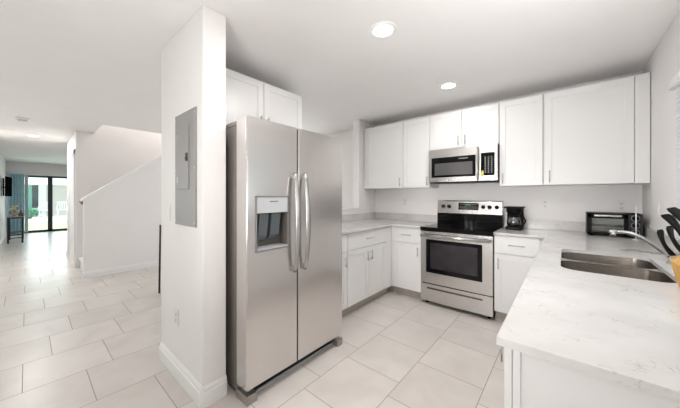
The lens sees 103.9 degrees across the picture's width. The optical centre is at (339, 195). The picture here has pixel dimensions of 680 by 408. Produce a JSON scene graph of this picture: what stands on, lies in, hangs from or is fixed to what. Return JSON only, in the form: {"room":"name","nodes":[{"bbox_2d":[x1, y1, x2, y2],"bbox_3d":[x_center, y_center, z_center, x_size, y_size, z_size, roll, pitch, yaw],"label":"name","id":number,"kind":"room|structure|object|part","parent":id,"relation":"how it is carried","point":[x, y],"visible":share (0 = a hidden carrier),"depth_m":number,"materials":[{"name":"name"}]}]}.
{"room":"kitchen","nodes":[
{"label":"kitchen","id":0,"kind":"room"},
{"bbox_2d":[0,152,5,239],"bbox_3d":[-8.599,0.060,6.636,6.700,2.440,0.120,0,0,40],"label":"wall","id":1,"kind":"structure","parent":0,"point":[2,160],"depth_m":7.58,"materials":[{"name":"paint"}]},
{"bbox_2d":[0,231,6,245],"bbox_3d":[-8.555,1.218,6.688,6.700,0.125,0.016,0,0,40],"label":"baseboard","id":2,"kind":"structure","parent":1,"relation":"attached to","point":[5,233],"depth_m":7.62,"materials":[{"name":"white paint"}]},
{"bbox_2d":[3,176,11,195],"bbox_3d":[-9.438,-0.260,7.540,1.350,0.540,0.167,0,0,40],"label":"television","id":3,"kind":"object","parent":1,"relation":"attached to","point":[8,180],"visible":1,"depth_m":7.27,"materials":[{"name":"black"}]},
{"bbox_2d":[6,161,66,230],"bbox_3d":[-9.854,0.060,10.425,0.120,2.440,4.270,0,0,40],"label":"wall","id":4,"kind":"structure","parent":0,"point":[11,167],"depth_m":9.31,"materials":[{"name":"paint"}]},
{"bbox_2d":[7,172,66,175],"bbox_3d":[-10.433,-0.760,9.565,0.112,0.040,1.930,0,0,40],"label":"curtain rod","id":5,"kind":"object","parent":4,"relation":"attached to","point":[7,172],"visible":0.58,"depth_m":9.30,"materials":[{"name":"black metal"}]},
{"bbox_2d":[8,174,23,232],"bbox_3d":[-10.896,0.255,8.955,0.060,1.990,0.340,0,0,40],"label":"curtain","id":6,"kind":"object","parent":5,"relation":"hanging from","point":[17,198],"visible":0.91,"depth_m":8.96,"materials":[{"name":"blue fabric"}]},
{"bbox_2d":[25,174,27,232],"bbox_3d":[-10.754,0.255,9.123,0.060,1.990,0.080,0,0,40],"label":"sheer curtain","id":7,"kind":"object","parent":5,"relation":"hanging from","point":[26,175],"visible":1,"depth_m":9.12,"materials":[{"name":"white fabric"}]},
{"bbox_2d":[10,175,66,233],"bbox_3d":[-10.504,0.280,9.645,0.080,2.000,1.820,0,0,40],"label":"door","id":8,"kind":"structure","parent":4,"relation":"in","point":[50,178],"depth_m":9.62,"materials":[{"name":"brown metal"}]},
{"bbox_2d":[67,125,160,267],"bbox_3d":[-4.297,-0.720,6.449,1.600,4.000,3.135,0,0,40],"label":"wall","id":9,"kind":"structure","parent":0,"point":[103,156],"depth_m":5.04,"materials":[{"name":"paint"}]},
{"bbox_2d":[69,156,72,257],"bbox_3d":[-5.152,0.255,5.111,0.870,2.030,0.009,0,0,40],"label":"door","id":10,"kind":"structure","parent":9,"relation":"in","point":[70,158],"depth_m":5.11,"materials":[{"name":"white paint"}]},
{"bbox_2d":[66,250,75,267],"bbox_3d":[-5.317,1.218,5.248,1.600,0.125,0.016,0,0,40],"label":"baseboard","id":11,"kind":"structure","parent":9,"relation":"attached to","point":[70,257],"depth_m":5.09,"materials":[{"name":"white paint"}]},
{"bbox_2d":[68,149,74,266],"bbox_3d":[-5.154,0.220,5.107,1.030,2.120,0.020,0,0,40],"label":"trim","id":12,"kind":"structure","parent":9,"relation":"attached to","point":[72,153],"depth_m":4.80,"materials":[{"name":"white paint"}]},
{"bbox_2d":[83,158,160,271],"bbox_3d":[-3.006,0.065,5.358,0.120,2.430,3.126,0,0,40],"label":"wall","id":13,"kind":"structure","parent":0,"point":[121,221],"depth_m":4.52,"materials":[{"name":"paint"}]},
{"bbox_2d":[80,155,160,201],"bbox_3d":[-3.519,-0.537,4.755,0.160,1.247,1.600,0,0,40],"label":"trim","id":14,"kind":"structure","parent":13,"relation":"attached to","point":[158,157],"depth_m":4.46,"materials":[{"name":"white paint"}]},
{"bbox_2d":[83,260,158,278],"bbox_3d":[-2.959,1.230,5.309,0.016,0.100,3.140,0,0,40],"label":"baseboard","id":15,"kind":"structure","parent":13,"relation":"attached to","point":[107,271],"depth_m":4.44,"materials":[{"name":"white paint"}]},
{"bbox_2d":[161,5,225,385],"bbox_3d":[-1.077,0.060,1.915,0.768,2.440,0.145,0,0,40],"label":"wall","id":16,"kind":"structure","parent":0,"point":[193,62],"depth_m":1.70,"materials":[{"name":"paint"}]},
{"bbox_2d":[174,308,178,326],"bbox_3d":[-1.161,0.859,1.885,0.070,0.115,0.008,0,0,40],"label":"wall outlet","id":17,"kind":"object","parent":16,"relation":"attached to","point":[176,312],"visible":1,"depth_m":1.87,"materials":[{"name":"white plastic"}]},
{"bbox_2d":[159,342,203,407],"bbox_3d":[-1.123,1.218,1.849,0.783,0.125,0.016,0,0,40],"label":"baseboard","id":18,"kind":"structure","parent":16,"relation":"attached to","point":[181,374],"depth_m":1.79,"materials":[{"name":"white paint"}]},
{"bbox_2d":[175,107,196,227],"bbox_3d":[-1.038,-0.181,1.771,0.348,0.758,0.024,0,0,40],"label":"breaker panel","id":19,"kind":"object","parent":16,"relation":"attached to","point":[186,122],"visible":1,"depth_m":1.75,"materials":[{"name":"grey paint"}]},
{"bbox_3d":[-1.049,-0.256,1.780,0.188,0.422,0.006,0,0,40],"label":"door","id":20,"kind":"part","parent":19,"relation":"part of","materials":[{"name":"grey paint"}]},
{"bbox_2d":[200,375,226,407],"bbox_3d":[-0.783,1.218,1.656,0.016,0.125,0.160,0,0,40],"label":"baseboard","id":21,"kind":"structure","parent":16,"relation":"attached to","point":[215,390],"depth_m":1.65,"materials":[{"name":"white paint"}]},
{"bbox_2d":[0,230,503,407],"bbox_3d":[-5.134,1.330,4.506,14.980,0.100,7.420,0,0,40],"label":"floor","id":22,"kind":"structure","parent":0,"point":[68,340],"depth_m":2.20,"materials":[{"name":"tile"}]},
{"bbox_2d":[7,215,23,243],"bbox_3d":[-9.166,0.917,7.521,0.990,0.725,0.285,0,0,40],"label":"console table","id":23,"kind":"object","parent":22,"relation":"on","point":[9,217],"visible":0.94,"depth_m":7.26,"materials":[{"name":"black metal"}]},
{"bbox_3d":[-8.883,0.930,7.117,0.034,0.700,0.034,0,0,40],"label":"leg","id":24,"kind":"part","parent":23,"relation":"part of","materials":[{"name":"black metal"}]},
{"bbox_2d":[9,205,19,215],"bbox_3d":[-8.982,0.405,7.341,0.205,0.300,0.204,0,0,40],"label":"flower vase","id":25,"kind":"object","parent":23,"relation":"on","point":[14,213],"visible":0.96,"depth_m":7.32,"materials":[{"name":"beige"}]},
{"bbox_2d":[78,257,82,269],"bbox_3d":[-3.368,0.200,5.666,0.830,2.160,3.085,0,0,40],"label":"stair steps","id":26,"kind":"structure","parent":22,"relation":"on","point":[79,258],"depth_m":4.67,"materials":[{"name":"white paint"}]},
{"bbox_2d":[158,225,160,292],"bbox_3d":[-2.043,0.831,3.534,0.502,0.902,0.503,0,0,40],"label":"dining chair","id":27,"kind":"object","parent":22,"relation":"on","point":[159,279],"visible":0.1,"depth_m":3.50,"materials":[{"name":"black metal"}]},
{"bbox_2d":[226,115,341,406],"bbox_3d":[-0.573,0.395,2.212,0.922,1.770,0.906,0,0,40],"label":"refrigerator","id":28,"kind":"object","parent":22,"relation":"on","point":[284,182],"visible":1,"depth_m":1.80,"materials":[{"name":"silver metal"}]},
{"bbox_3d":[-0.481,0.349,1.802,0.117,1.678,0.400,0,0,40],"label":"door","id":29,"kind":"part","parent":28,"relation":"part of","materials":[{"name":"silver metal"}]},
{"bbox_3d":[-0.454,0.059,1.766,0.032,0.102,0.242,0,0,40],"label":"touch panel","id":30,"kind":"part","parent":28,"relation":"part of","materials":[{"name":"grey"}]},
{"bbox_3d":[-0.318,1.267,1.996,0.020,0.018,0.770,0,0,40],"label":"grille sill","id":31,"kind":"part","parent":28,"relation":"part of","materials":[{"name":"grey plastic"}]},
{"bbox_3d":[-0.308,0.185,1.866,0.069,0.706,0.041,0,0,40],"label":"handle","id":32,"kind":"part","parent":28,"relation":"part of","materials":[{"name":"silver metal"}]},
{"bbox_3d":[-0.246,0.185,1.938,0.069,0.706,0.041,0,0,40],"label":"handle","id":33,"kind":"part","parent":28,"relation":"part of","materials":[{"name":"silver metal"}]},
{"bbox_3d":[-0.185,0.349,2.151,0.117,1.678,0.496,0,0,40],"label":"door","id":34,"kind":"part","parent":28,"relation":"part of","materials":[{"name":"silver metal"}]},
{"bbox_2d":[342,234,347,309],"bbox_3d":[-0.276,0.834,2.830,0.675,0.892,0.375,0,0,40],"label":"base cabinet","id":35,"kind":"object","parent":22,"relation":"on","point":[344,236],"visible":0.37,"depth_m":2.73,"materials":[{"name":"paint"}]},
{"bbox_3d":[-0.050,0.487,2.637,0.018,0.178,0.369,0,0,40],"label":"drawer","id":36,"kind":"part","parent":35,"relation":"part of","materials":[{"name":"paint"}]},
{"bbox_3d":[-0.050,0.874,2.637,0.018,0.582,0.369,0,0,40],"label":"door","id":37,"kind":"part","parent":35,"relation":"part of","materials":[{"name":"paint"}]},
{"bbox_2d":[342,226,390,316],"bbox_3d":[0.148,0.834,3.329,0.675,0.892,0.931,0,0,40],"label":"base cabinet","id":38,"kind":"object","parent":22,"relation":"on","point":[368,251],"visible":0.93,"depth_m":3.07,"materials":[{"name":"paint"}]},
{"bbox_3d":[0.201,0.874,2.932,0.018,0.582,0.385,0,0,40],"label":"door","id":39,"kind":"part","parent":38,"relation":"part of","materials":[{"name":"paint"}]},
{"bbox_3d":[0.327,0.487,3.080,0.018,0.178,0.773,0,0,40],"label":"drawer","id":40,"kind":"part","parent":38,"relation":"part of","materials":[{"name":"paint"}]},
{"bbox_3d":[0.453,0.874,3.228,0.018,0.582,0.383,0,0,40],"label":"door","id":41,"kind":"part","parent":38,"relation":"part of","materials":[{"name":"paint"}]},
{"bbox_2d":[387,226,422,299],"bbox_3d":[0.765,0.834,3.772,1.051,0.892,0.640,0,0,40],"label":"base cabinet","id":42,"kind":"object","parent":22,"relation":"on","point":[405,241],"visible":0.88,"depth_m":3.35,"materials":[{"name":"paint"}]},
{"bbox_2d":[342,218,436,234],"bbox_3d":[0.368,0.376,3.308,1.054,0.020,1.878,0,0,40],"label":"countertop","id":43,"kind":"structure","parent":42,"relation":"on","point":[368,224],"depth_m":3.42,"materials":[{"name":"white stone"}]},
{"bbox_3d":[0.841,0.487,3.340,0.368,0.178,0.018,0,0,40],"label":"drawer","id":44,"kind":"part","parent":42,"relation":"part of","materials":[{"name":"paint"}]},
{"bbox_3d":[0.841,0.874,3.340,0.368,0.582,0.018,0,0,40],"label":"door","id":45,"kind":"part","parent":42,"relation":"part of","materials":[{"name":"paint"}]},
{"bbox_2d":[420,200,503,318],"bbox_3d":[1.439,0.669,3.156,0.768,1.222,0.675,0,0,40],"label":"electric range","id":46,"kind":"object","parent":22,"relation":"on","point":[457,251],"visible":0.99,"depth_m":2.99,"materials":[{"name":"silver metal"}]},
{"bbox_3d":[1.241,0.462,2.923,0.726,0.036,0.062,0,0,40],"label":"handle","id":47,"kind":"part","parent":46,"relation":"part of","materials":[{"name":"silver metal"}]},
{"bbox_3d":[1.272,0.718,2.960,0.762,0.611,0.040,0,0,40],"label":"oven door","id":48,"kind":"part","parent":46,"relation":"part of","materials":[{"name":"silver metal"}]},
{"bbox_3d":[1.273,1.134,2.961,0.762,0.202,0.038,0,0,40],"label":"drawer","id":49,"kind":"part","parent":46,"relation":"part of","materials":[{"name":"silver metal"}]},
{"bbox_2d":[420,223,502,235],"bbox_3d":[1.437,0.386,3.154,0.768,0.043,0.572,0,0,40],"label":"cooktop","id":50,"kind":"object","parent":46,"relation":"in","point":[458,229],"depth_m":3.06,"materials":[{"name":"black glass"}]},
{"bbox_3d":[1.630,0.146,3.379,0.759,0.177,0.090,0,0,40],"label":"control panel","id":51,"kind":"part","parent":46,"relation":"part of","materials":[{"name":"silver metal"}]},
{"bbox_2d":[494,234,544,320],"bbox_3d":[2.171,0.834,2.578,1.090,0.892,0.640,0,0,40],"label":"base cabinet","id":52,"kind":"object","parent":22,"relation":"on","point":[514,256],"visible":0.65,"depth_m":2.62,"materials":[{"name":"paint"}]},
{"bbox_3d":[1.719,0.874,2.594,0.374,0.582,0.018,0,0,40],"label":"door","id":53,"kind":"part","parent":52,"relation":"part of","materials":[{"name":"paint"}]},
{"bbox_3d":[1.719,0.487,2.594,0.374,0.178,0.018,0,0,40],"label":"drawer","id":54,"kind":"part","parent":52,"relation":"part of","materials":[{"name":"paint"}]},
{"bbox_2d":[494,227,679,402],"bbox_3d":[1.445,0.376,1.717,1.096,0.020,2.908,0,0,40],"label":"countertop","id":55,"kind":"structure","parent":52,"relation":"on","point":[625,331],"depth_m":0.80,"materials":[{"name":"white stone"}]},
{"bbox_2d":[504,206,525,230],"bbox_3d":[1.922,0.241,2.908,0.204,0.250,0.202,0,0,40],"label":"coffee maker","id":56,"kind":"object","parent":55,"relation":"on","point":[515,214],"visible":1,"depth_m":2.88,"materials":[{"name":"black plastic"}]},
{"bbox_3d":[1.918,0.124,2.922,0.180,0.017,0.187,0,0,40],"label":"lid","id":57,"kind":"part","parent":56,"relation":"part of","materials":[{"name":"black plastic"}]},
{"bbox_2d":[506,208,523,214],"bbox_3d":[1.918,0.169,2.921,0.155,0.079,0.184,0,0,40],"label":"basket","id":58,"kind":"object","parent":56,"relation":"on","point":[510,211],"depth_m":2.86,"materials":[{"name":"black plastic"}]},
{"bbox_2d":[586,212,642,236],"bbox_3d":[2.507,0.261,2.449,0.350,0.210,0.281,0,0,40],"label":"toaster oven","id":59,"kind":"object","parent":55,"relation":"on","point":[600,223],"visible":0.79,"depth_m":2.43,"materials":[{"name":"black metal"}]},
{"bbox_3d":[2.409,0.257,2.399,0.260,0.186,0.014,0,0,40],"label":"door","id":60,"kind":"part","parent":59,"relation":"part of","materials":[{"name":"black glass"}]},
{"bbox_2d":[592,227,623,230],"bbox_3d":[2.492,0.310,2.489,0.235,0.008,0.180,0,0,40],"label":"tray","id":61,"kind":"object","parent":59,"relation":"on","point":[593,228],"depth_m":2.50,"materials":[{"name":"silver metal"}]},
{"bbox_3d":[2.396,0.177,2.382,0.177,0.018,0.036,0,0,40],"label":"handle","id":62,"kind":"part","parent":59,"relation":"part of","materials":[{"name":"silver metal"}]},
{"bbox_3d":[2.542,0.256,2.288,0.085,0.192,0.013,0,0,40],"label":"control panel","id":63,"kind":"part","parent":59,"relation":"part of","materials":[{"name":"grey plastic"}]},
{"bbox_2d":[561,252,675,282],"bbox_3d":[1.484,0.489,1.475,0.447,0.202,0.730,0,0,40],"label":"sink","id":64,"kind":"object","parent":55,"relation":"in","point":[600,264],"visible":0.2,"depth_m":1.55,"materials":[{"name":"silver metal"}]},
{"bbox_3d":[1.613,0.489,1.626,0.413,0.202,0.300,0,0,40],"label":"bowl","id":65,"kind":"part","parent":64,"relation":"part of","materials":[{"name":"silver metal"}]},
{"bbox_2d":[632,206,638,239],"bbox_3d":[2.462,0.226,2.212,0.044,0.281,0.044,0,0,40],"label":"paper towel holder","id":66,"kind":"object","parent":55,"relation":"on","point":[635,206],"visible":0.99,"depth_m":2.21,"materials":[{"name":"silver metal"}]},
{"bbox_3d":[2.462,0.224,2.212,0.008,0.277,0.008,0,0,40],"label":"rod","id":67,"kind":"part","parent":66,"relation":"part of","materials":[{"name":"silver metal"}]},
{"bbox_2d":[608,229,679,263],"bbox_3d":[1.690,0.282,1.476,0.284,0.168,0.132,0,0,40],"label":"faucet","id":68,"kind":"object","parent":55,"relation":"on","point":[612,232],"visible":0.73,"depth_m":1.49,"materials":[{"name":"silver metal"}]},
{"bbox_3d":[1.712,0.269,1.504,0.216,0.136,0.025,0,0,40],"label":"spout","id":69,"kind":"part","parent":68,"relation":"part of","materials":[{"name":"silver metal"}]},
{"bbox_2d":[670,255,679,287],"bbox_3d":[1.367,0.266,0.991,0.156,0.200,0.110,0,0,40],"label":"knife block","id":70,"kind":"object","parent":55,"relation":"on","point":[675,263],"visible":1,"depth_m":1.04,"materials":[{"name":"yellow wood"}]},
{"bbox_2d":[657,229,676,258],"bbox_3d":[1.327,0.194,1.081,0.054,0.116,0.017,0,0,40],"label":"kitchen knife","id":71,"kind":"object","parent":70,"relation":"in","point":[660,233],"visible":1,"depth_m":1.08,"materials":[{"name":"black plastic"}]},
{"bbox_2d":[661,214,679,235],"bbox_3d":[1.346,0.140,1.056,0.095,0.138,0.017,0,0,40],"label":"kitchen knife","id":72,"kind":"object","parent":70,"relation":"in","point":[669,218],"visible":1,"depth_m":1.06,"materials":[{"name":"black plastic"}]},
{"bbox_2d":[666,226,679,251],"bbox_3d":[1.328,0.175,1.050,0.054,0.116,0.017,0,0,40],"label":"kitchen knife","id":73,"kind":"object","parent":70,"relation":"in","point":[670,229],"visible":1,"depth_m":1.05,"materials":[{"name":"black plastic"}]},
{"bbox_2d":[666,207,679,221],"bbox_3d":[1.339,0.119,1.028,0.101,0.151,0.017,0,0,40],"label":"kitchen knife","id":74,"kind":"object","parent":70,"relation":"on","point":[674,211],"visible":1,"depth_m":1.04,"materials":[{"name":"black plastic"}]},
{"bbox_2d":[501,346,679,407],"bbox_3d":[0.939,0.834,0.813,0.692,0.892,0.824,0,0,40],"label":"base cabinet","id":75,"kind":"object","parent":22,"relation":"on","point":[529,381],"visible":0.16,"depth_m":0.63,"materials":[{"name":"paint"}]},
{"bbox_3d":[0.512,0.465,0.818,0.030,0.100,0.005,0,0,40],"label":"handle","id":76,"kind":"part","parent":75,"relation":"part of","materials":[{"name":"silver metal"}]},
{"bbox_3d":[0.578,0.781,0.861,0.018,0.767,0.412,0,0,40],"label":"door","id":77,"kind":"part","parent":75,"relation":"part of","materials":[{"name":"paint"}]},
{"bbox_2d":[0,0,679,164],"bbox_3d":[-5.134,-1.220,4.506,14.980,0.120,7.420,0,0,40],"label":"ceiling","id":78,"kind":"structure","parent":0,"point":[67,67],"depth_m":2.20,"materials":[{"name":"paint"}]},
{"bbox_2d":[15,117,29,121],"bbox_3d":[-4.721,-1.139,3.958,0.144,0.043,0.144,0,0,40],"label":"smoke detector","id":79,"kind":"object","parent":78,"relation":"attached to","point":[23,119],"visible":1,"depth_m":3.93,"materials":[{"name":"white paint"}]},
{"bbox_2d":[369,21,396,38],"bbox_3d":[0.301,-1.155,1.858,0.190,0.009,0.190,0,0,40],"label":"recessed light","id":80,"kind":"object","parent":78,"relation":"in","point":[383,29],"visible":1,"depth_m":1.84,"materials":[{"name":"white paint"}]},
{"bbox_2d":[439,82,457,89],"bbox_3d":[1.139,-1.155,2.793,0.190,0.009,0.190,0,0,40],"label":"recessed light","id":81,"kind":"object","parent":78,"relation":"in","point":[448,85],"visible":1,"depth_m":2.78,"materials":[{"name":"white paint"}]},
{"bbox_2d":[342,208,359,214],"bbox_3d":[-0.182,0.730,3.573,0.155,1.100,1.310,0,0,40],"label":"wall","id":82,"kind":"structure","parent":0,"point":[345,211],"depth_m":3.85,"materials":[{"name":"paint"}]},
{"bbox_2d":[342,212,374,221],"bbox_3d":[-0.033,0.316,3.634,0.020,0.100,1.856,0,0,40],"label":"backsplash","id":83,"kind":"structure","parent":82,"relation":"attached to","point":[362,216],"depth_m":3.96,"materials":[{"name":"white stone"}]},
{"bbox_2d":[353,120,374,213],"bbox_3d":[0.386,0.060,4.238,0.120,2.440,0.440,0,0,40],"label":"wall column","id":84,"kind":"structure","parent":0,"point":[364,199],"depth_m":4.09,"materials":[{"name":"paint"}]},
{"bbox_2d":[327,71,641,221],"bbox_3d":[-2.725,-0.720,7.249,14.860,4.000,0.120,0,0,40],"label":"wall","id":85,"kind":"structure","parent":0,"point":[566,203],"depth_m":3.11,"materials":[{"name":"paint"}]},
{"bbox_2d":[364,121,412,188],"bbox_3d":[0.713,-0.574,4.006,0.669,0.928,0.368,0,0,40],"label":"upper cabinet","id":86,"kind":"object","parent":85,"relation":"attached to","point":[383,144],"visible":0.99,"depth_m":3.88,"materials":[{"name":"paint"}]},
{"bbox_2d":[403,198,406,205],"bbox_3d":[0.980,0.093,4.017,0.070,0.115,0.008,0,0,40],"label":"wall outlet","id":87,"kind":"object","parent":85,"relation":"attached to","point":[404,199],"visible":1,"depth_m":4.01,"materials":[{"name":"white plastic"}]},
{"bbox_2d":[375,212,436,221],"bbox_3d":[0.970,0.316,4.016,1.054,0.100,0.020,0,0,40],"label":"backsplash","id":88,"kind":"structure","parent":85,"relation":"attached to","point":[394,216],"depth_m":3.97,"materials":[{"name":"white stone"}]},
{"bbox_2d":[403,116,438,188],"bbox_3d":[1.113,-0.574,3.666,0.377,0.928,0.368,0,0,40],"label":"upper cabinet","id":89,"kind":"object","parent":85,"relation":"attached to","point":[416,132],"visible":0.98,"depth_m":3.55,"materials":[{"name":"paint"}]},
{"bbox_2d":[430,102,499,150],"bbox_3d":[1.553,-0.810,3.292,0.774,0.456,0.368,0,0,40],"label":"upper cabinet","id":90,"kind":"object","parent":85,"relation":"attached to","point":[479,125],"visible":0.91,"depth_m":3.14,"materials":[{"name":"paint"}]},
{"bbox_3d":[1.312,-0.804,3.307,0.382,0.439,0.018,0,0,40],"label":"door","id":91,"kind":"part","parent":90,"relation":"part of","materials":[{"name":"paint"}]},
{"bbox_2d":[429,143,499,183],"bbox_3d":[1.524,-0.365,3.257,0.765,0.414,0.451,0,0,40],"label":"microwave","id":92,"kind":"object","parent":90,"relation":"attached to","point":[480,163],"visible":1,"depth_m":3.09,"materials":[{"name":"grey metal"}]},
{"bbox_3d":[1.348,-0.371,3.204,0.565,0.402,0.029,0,0,40],"label":"door","id":93,"kind":"part","parent":92,"relation":"part of","materials":[{"name":"silver metal"}]},
{"bbox_3d":[1.347,-0.350,3.186,0.508,0.244,0.006,0,0,40],"label":"door frame","id":94,"kind":"part","parent":92,"relation":"part of","materials":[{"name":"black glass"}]},
{"bbox_3d":[1.542,-0.370,2.984,0.022,0.378,0.058,0,0,40],"label":"handle","id":95,"kind":"part","parent":92,"relation":"part of","materials":[{"name":"silver metal"}]},
{"bbox_3d":[1.640,-0.371,2.956,0.197,0.402,0.029,0,0,40],"label":"control panel","id":96,"kind":"part","parent":92,"relation":"part of","materials":[{"name":"silver metal"}]},
{"bbox_3d":[1.607,-0.804,3.057,0.380,0.439,0.018,0,0,40],"label":"door","id":97,"kind":"part","parent":90,"relation":"part of","materials":[{"name":"paint"}]},
{"bbox_2d":[500,93,544,186],"bbox_3d":[1.996,-0.574,2.915,0.386,0.928,0.368,0,0,40],"label":"upper cabinet","id":98,"kind":"object","parent":85,"relation":"attached to","point":[521,119],"visible":0.99,"depth_m":2.79,"materials":[{"name":"paint"}]},
{"bbox_2d":[541,199,548,208],"bbox_3d":[2.258,0.090,2.930,0.070,0.115,0.008,0,0,40],"label":"wall outlet","id":99,"kind":"object","parent":85,"relation":"attached to","point":[544,202],"visible":1,"depth_m":2.93,"materials":[{"name":"white plastic"}]},
{"bbox_2d":[504,218,585,231],"bbox_3d":[2.372,0.316,2.824,1.075,0.100,0.020,0,0,40],"label":"backsplash","id":100,"kind":"structure","parent":85,"relation":"attached to","point":[534,224],"depth_m":2.86,"materials":[{"name":"white stone"}]},
{"bbox_2d":[544,72,649,185],"bbox_3d":[2.414,-0.574,2.560,0.706,0.928,0.368,0,0,40],"label":"upper cabinet","id":101,"kind":"object","parent":85,"relation":"attached to","point":[598,133],"visible":1,"depth_m":2.42,"materials":[{"name":"paint"}]},
{"bbox_2d":[616,200,626,211],"bbox_3d":[2.703,0.096,2.553,0.070,0.115,0.008,0,0,40],"label":"wall outlet","id":102,"kind":"object","parent":85,"relation":"attached to","point":[621,205],"visible":1,"depth_m":2.55,"materials":[{"name":"white plastic"}]},
{"bbox_2d":[642,10,679,238],"bbox_3d":[0.490,0.060,-0.350,0.120,2.440,7.300,0,0,40],"label":"wall","id":103,"kind":"structure","parent":0,"point":[664,63],"depth_m":1.95,"materials":[{"name":"paint"}]},
{"bbox_2d":[657,201,660,216],"bbox_3d":[2.415,0.098,2.016,0.010,0.115,0.070,0,0,40],"label":"light switch","id":104,"kind":"object","parent":103,"relation":"attached to","point":[658,202],"visible":1,"depth_m":1.99,"materials":[{"name":"white plastic"}]},
{"bbox_2d":[643,225,679,252],"bbox_3d":[1.859,0.316,1.372,0.020,0.100,2.898,0,0,40],"label":"backsplash","id":105,"kind":"structure","parent":103,"relation":"attached to","point":[649,233],"depth_m":2.00,"materials":[{"name":"white stone"}]},
{"bbox_2d":[669,69,679,223],"bbox_3d":[1.523,-0.267,1.002,0.048,0.937,1.700,0,0,40],"label":"window blind","id":106,"kind":"object","parent":103,"relation":"attached to","point":[675,80],"visible":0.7,"depth_m":1.58,"materials":[{"name":"white fabric"}]},
{"bbox_3d":[-0.966,0.060,2.647,0.120,2.440,1.115,0,0,40],"label":"wall","id":107,"kind":"structure","parent":0,"visible":0},
{"bbox_2d":[226,68,301,128],"bbox_3d":[-0.820,-0.804,2.463,0.338,0.468,0.998,0,0,40],"label":"upper cabinet","id":108,"kind":"object","parent":107,"relation":"attached to","point":[245,95],"visible":0.41,"depth_m":2.37,"materials":[{"name":"paint"}]},
{"bbox_3d":[-0.842,-0.798,2.236,0.018,0.451,0.452,0,0,40],"label":"door","id":109,"kind":"part","parent":108,"relation":"part of","materials":[{"name":"paint"}]},
{"bbox_3d":[-0.546,-0.798,2.585,0.018,0.451,0.451,0,0,40],"label":"door","id":110,"kind":"part","parent":108,"relation":"part of","materials":[{"name":"paint"}]},
{"label":"outside","id":111,"kind":"structure","parent":0,"visible":0},
{"bbox_2d":[24,221,66,230],"bbox_3d":[-12.358,1.425,11.811,5.470,0.210,14.000,0,0,40],"label":"patio","id":112,"kind":"structure","parent":111,"point":[56,225],"depth_m":11.90,"materials":[{"name":"white concrete"}]},
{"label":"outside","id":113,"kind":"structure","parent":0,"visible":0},
{"bbox_2d":[24,215,66,223],"bbox_3d":[-16.424,1.405,15.265,5.200,0.250,14.000,0,0,40],"label":"patio","id":114,"kind":"structure","parent":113,"point":[42,219],"depth_m":14.49,"materials":[{"name":"concrete"}]},
{"bbox_2d":[24,209,40,215],"bbox_3d":[-18.625,1.017,16.084,0.376,0.483,0.729,0,0,40],"label":"hedge","id":115,"kind":"object","parent":114,"relation":"on","point":[32,212],"visible":0.73,"depth_m":16.06,"materials":[{"name":"green plant"}]},
{"bbox_2d":[38,202,47,217],"bbox_3d":[-17.580,0.821,15.827,0.590,0.921,0.528,0,0,40],"label":"garden chair","id":116,"kind":"object","parent":114,"relation":"on","point":[39,210],"visible":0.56,"depth_m":15.80,"materials":[{"name":"white plastic"}]},
{"bbox_2d":[24,177,66,216],"bbox_3d":[-18.138,-0.520,16.722,1.300,3.600,14.000,0,0,40],"label":"house","id":117,"kind":"structure","parent":114,"relation":"on","point":[37,187],"depth_m":16.61,"materials":[{"name":"white"}]},
{"bbox_2d":[24,185,31,209],"bbox_3d":[-18.982,0.135,16.185,0.030,1.610,0.290,0,0,40],"label":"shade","id":118,"kind":"object","parent":117,"relation":"hanging from","point":[29,186],"depth_m":16.22,"materials":[{"name":"teal"}]},
{"bbox_3d":[-18.830,0.280,16.410,0.050,1.960,0.930,0,0,40],"label":"door frame","id":119,"kind":"part","parent":117,"relation":"part of","materials":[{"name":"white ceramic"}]},
{"bbox_3d":[-18.797,0.030,16.402,0.030,1.400,0.260,0,0,40],"label":"pane","id":120,"kind":"part","parent":117,"relation":"part of","materials":[{"name":"grey"}]},
{"bbox_3d":[-18.652,0.135,16.581,0.020,1.610,0.160,0,0,40],"label":"pane","id":121,"kind":"part","parent":117,"relation":"part of","materials":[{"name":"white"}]},
{"bbox_2d":[56,202,66,216],"bbox_3d":[-17.146,0.821,16.430,0.710,0.921,0.528,0,0,40],"label":"garden chair","id":122,"kind":"object","parent":114,"relation":"on","point":[57,209],"visible":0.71,"depth_m":16.43,"materials":[{"name":"white plastic"}]}
]}

